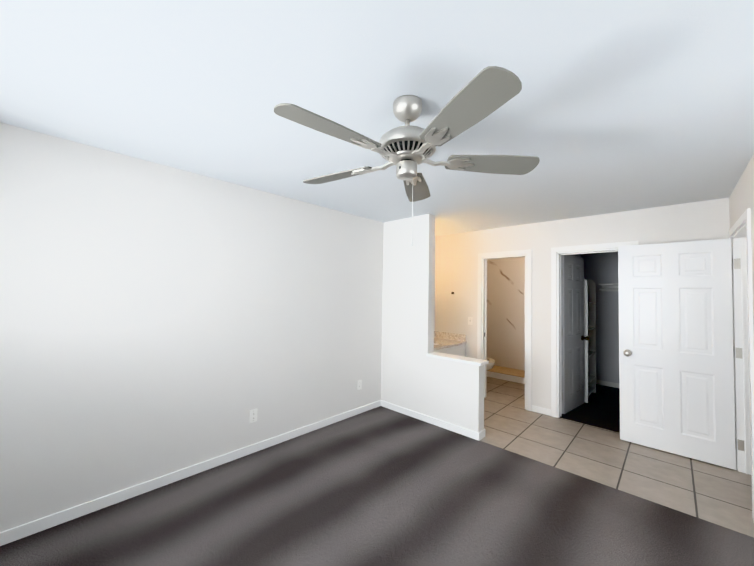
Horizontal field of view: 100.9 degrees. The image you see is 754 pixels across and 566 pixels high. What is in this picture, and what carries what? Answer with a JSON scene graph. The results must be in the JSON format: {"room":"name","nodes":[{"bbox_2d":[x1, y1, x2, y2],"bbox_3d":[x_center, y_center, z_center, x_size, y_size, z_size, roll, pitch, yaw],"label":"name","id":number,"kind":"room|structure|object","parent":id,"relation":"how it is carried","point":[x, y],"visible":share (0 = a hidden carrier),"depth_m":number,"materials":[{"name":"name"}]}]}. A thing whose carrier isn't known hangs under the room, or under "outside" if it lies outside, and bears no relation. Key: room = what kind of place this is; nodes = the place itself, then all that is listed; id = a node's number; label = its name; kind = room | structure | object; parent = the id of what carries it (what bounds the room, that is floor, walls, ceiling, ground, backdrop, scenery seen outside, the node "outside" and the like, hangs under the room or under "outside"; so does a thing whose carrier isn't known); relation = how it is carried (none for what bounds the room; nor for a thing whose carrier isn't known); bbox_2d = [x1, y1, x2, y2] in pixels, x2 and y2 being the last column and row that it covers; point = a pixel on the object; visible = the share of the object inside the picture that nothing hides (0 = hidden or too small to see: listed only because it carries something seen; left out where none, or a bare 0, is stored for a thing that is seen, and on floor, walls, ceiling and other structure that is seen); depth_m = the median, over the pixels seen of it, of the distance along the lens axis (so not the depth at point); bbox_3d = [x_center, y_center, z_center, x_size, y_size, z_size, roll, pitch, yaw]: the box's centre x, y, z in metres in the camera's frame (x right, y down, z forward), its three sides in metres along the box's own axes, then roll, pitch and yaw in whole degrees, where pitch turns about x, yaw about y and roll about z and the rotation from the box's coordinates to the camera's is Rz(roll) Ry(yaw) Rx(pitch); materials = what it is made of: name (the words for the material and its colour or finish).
{"room":"empty bedroom","nodes":[
{"label":"empty bedroom","id":0,"kind":"room"},
{"bbox_2d":[0,122,435,531],"bbox_3d":[-0.422,0.383,3.729,0.120,2.440,7.540,-1,-3,43],"label":"wall","id":1,"kind":"structure","parent":0,"point":[157,320],"depth_m":2.33,"materials":[{"name":"white paint"}]},
{"bbox_2d":[0,400,379,545],"bbox_3d":[-1.425,1.508,2.557,0.015,0.080,4.300,-1,-3,43],"label":"baseboard","id":2,"kind":"structure","parent":1,"relation":"attached to","point":[33,527],"depth_m":2.31,"materials":[{"name":"white paint"}]},
{"bbox_2d":[249,409,257,422],"bbox_3d":[-1.135,1.223,2.867,0.012,0.116,0.072,-1,-3,43],"label":"outlet plate","id":3,"kind":"object","parent":1,"relation":"attached to","point":[253,416],"visible":1,"depth_m":2.87,"materials":[{"name":"white plastic"}]},
{"bbox_2d":[357,380,361,389],"bbox_3d":[-0.216,1.256,3.840,0.008,0.116,0.072,-1,-3,43],"label":"duplex electrical outlet","id":4,"kind":"object","parent":1,"relation":"attached to","point":[359,384],"visible":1,"depth_m":3.84,"materials":[{"name":"white plastic"}]},
{"bbox_2d":[0,406,753,565],"bbox_3d":[-0.075,1.573,1.191,4.090,0.106,4.420,-1,-3,43],"label":"floor carpet","id":5,"kind":"object","parent":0,"point":[380,486],"visible":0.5,"depth_m":2.06,"materials":[{"name":"grey carpet"}]},
{"bbox_2d":[0,0,753,235],"bbox_3d":[1.407,-0.903,2.334,4.720,0.100,7.940,-1,-3,43],"label":"ceiling","id":6,"kind":"structure","parent":0,"point":[613,106],"depth_m":1.47,"materials":[{"name":"white paint"}]},
{"bbox_2d":[274,66,539,245],"bbox_3d":[0.110,-0.543,1.540,1.284,0.716,1.267,-1,-3,43],"label":"ceiling fan","id":7,"kind":"object","parent":6,"relation":"hanging from","point":[406,149],"visible":1,"depth_m":1.42,"materials":[{"name":"grey metal"}]},
{"bbox_2d":[381,214,483,432],"bbox_3d":[0.607,0.401,3.739,1.360,2.440,0.130,-1,-3,43],"label":"wall","id":8,"kind":"structure","parent":0,"point":[414,377],"depth_m":3.77,"materials":[{"name":"white paint"}]},
{"bbox_2d":[380,400,483,440],"bbox_3d":[0.554,1.577,3.635,1.342,0.080,0.015,-1,-3,43],"label":"baseboard","id":9,"kind":"structure","parent":8,"relation":"attached to","point":[460,430],"depth_m":3.52,"materials":[{"name":"white paint"}]},
{"bbox_2d":[426,352,488,365],"bbox_3d":[0.877,0.836,3.461,0.665,0.030,0.190,-1,-3,43],"label":"trim","id":10,"kind":"structure","parent":8,"relation":"on","point":[463,359],"depth_m":3.39,"materials":[{"name":"white paint"}]},
{"bbox_2d":[487,257,524,370],"bbox_3d":[2.523,0.438,5.622,1.550,2.325,0.500,-1,-3,43],"label":"wall","id":11,"kind":"structure","parent":0,"point":[505,312],"depth_m":5.98,"materials":[{"name":"beige paint"}]},
{"bbox_2d":[435,198,729,410],"bbox_3d":[2.155,0.436,4.027,3.210,2.440,0.120,-1,-3,43],"label":"wall","id":12,"kind":"structure","parent":0,"point":[457,264],"depth_m":3.99,"materials":[{"name":"white paint"}]},
{"bbox_2d":[468,317,472,324],"bbox_3d":[1.389,0.564,4.653,0.072,0.116,0.016,-1,-3,43],"label":"bathroom light switch","id":13,"kind":"object","parent":12,"relation":"attached to","point":[470,320],"visible":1,"depth_m":4.65,"materials":[{"name":"white plastic"}]},
{"bbox_2d":[536,406,543,411],"bbox_3d":[2.510,1.638,4.473,0.012,0.080,1.100,-1,-3,43],"label":"baseboard","id":14,"kind":"structure","parent":12,"relation":"attached to","point":[538,409],"depth_m":3.96,"materials":[{"name":"white paint"}]},
{"bbox_2d":[477,241,637,417],"bbox_3d":[2.181,0.607,3.994,1.818,2.099,0.152,-1,-3,43],"label":"door frame","id":15,"kind":"structure","parent":12,"relation":"attached to","point":[556,355],"depth_m":3.92,"materials":[{"name":"white paint"}]},
{"bbox_2d":[561,255,588,413],"bbox_3d":[2.618,0.649,4.160,0.687,2.015,0.189,2,-2,-38],"label":"closet door","id":16,"kind":"structure","parent":12,"relation":"in","point":[572,290],"depth_m":4.11,"materials":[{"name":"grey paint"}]},
{"bbox_2d":[560,384,619,432],"bbox_3d":[3.434,1.731,4.143,1.780,0.104,2.100,-1,-3,43],"label":"floor","id":17,"kind":"structure","parent":0,"point":[600,408],"depth_m":4.05,"materials":[{"name":"grey carpet"}]},
{"bbox_2d":[584,279,595,402],"bbox_3d":[3.079,0.810,4.705,0.280,1.770,0.640,-1,-3,43],"label":"shelf unit","id":18,"kind":"object","parent":17,"relation":"on","point":[590,333],"depth_m":4.83,"materials":[{"name":"white wood"}]},
{"bbox_2d":[581,252,618,382],"bbox_3d":[3.476,0.505,5.419,3.210,2.440,0.520,-1,-3,43],"label":"wall","id":19,"kind":"structure","parent":0,"point":[600,268],"depth_m":5.25,"materials":[{"name":"white paint"}]},
{"bbox_2d":[596,380,618,387],"bbox_3d":[4.145,1.680,4.909,1.500,0.080,0.015,-1,-3,43],"label":"baseboard","id":20,"kind":"structure","parent":19,"relation":"attached to","point":[616,385],"depth_m":5.19,"materials":[{"name":"white paint"}]},
{"bbox_2d":[598,283,618,290],"bbox_3d":[4.152,0.069,4.735,1.249,0.120,0.346,-1,-3,43],"label":"shelf","id":21,"kind":"object","parent":19,"relation":"attached to","point":[607,286],"depth_m":5.07,"materials":[{"name":"white"}]},
{"bbox_2d":[480,377,753,536],"bbox_3d":[2.287,1.711,4.060,3.330,0.100,3.000,-1,-3,43],"label":"floor","id":22,"kind":"structure","parent":0,"point":[715,494],"depth_m":2.81,"materials":[{"name":"beige tile"}]},
{"bbox_2d":[434,331,466,356],"bbox_3d":[0.753,1.178,4.450,0.553,0.938,1.118,-1,-3,43],"label":"vanity cabinet","id":23,"kind":"object","parent":22,"relation":"on","point":[450,343],"visible":0.17,"depth_m":4.61,"materials":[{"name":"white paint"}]},
{"bbox_2d":[487,358,494,369],"bbox_3d":[1.648,1.228,5.283,0.705,0.923,0.470,-1,-3,43],"label":"toilet","id":24,"kind":"object","parent":22,"relation":"on","point":[490,364],"visible":0.1,"depth_m":5.02,"materials":[{"name":"white ceramic"}]},
{"bbox_2d":[487,365,524,383],"bbox_3d":[2.499,1.657,5.578,1.526,0.115,0.488,-1,-3,43],"label":"pan","id":25,"kind":"object","parent":22,"relation":"on","point":[508,374],"visible":0.29,"depth_m":5.55,"materials":[{"name":"white paint"}]},
{"bbox_2d":[729,154,753,334],"bbox_3d":[2.924,0.397,2.418,0.120,2.440,1.400,-1,-3,43],"label":"wall","id":26,"kind":"structure","parent":0,"point":[741,199],"depth_m":2.25,"materials":[{"name":"white paint"}]},
{"bbox_2d":[618,238,735,469],"bbox_3d":[2.846,0.615,3.012,0.802,2.015,0.189,-1,-3,43],"label":"entry door","id":27,"kind":"structure","parent":26,"relation":"in","point":[676,368],"depth_m":2.96,"materials":[{"name":"white paint"}]},
{"bbox_2d":[729,208,753,520],"bbox_3d":[2.914,0.559,2.405,0.152,2.113,0.956,-1,-3,43],"label":"door frame","id":28,"kind":"structure","parent":26,"relation":"attached to","point":[742,301],"depth_m":2.69,"materials":[{"name":"white paint"}]}
]}

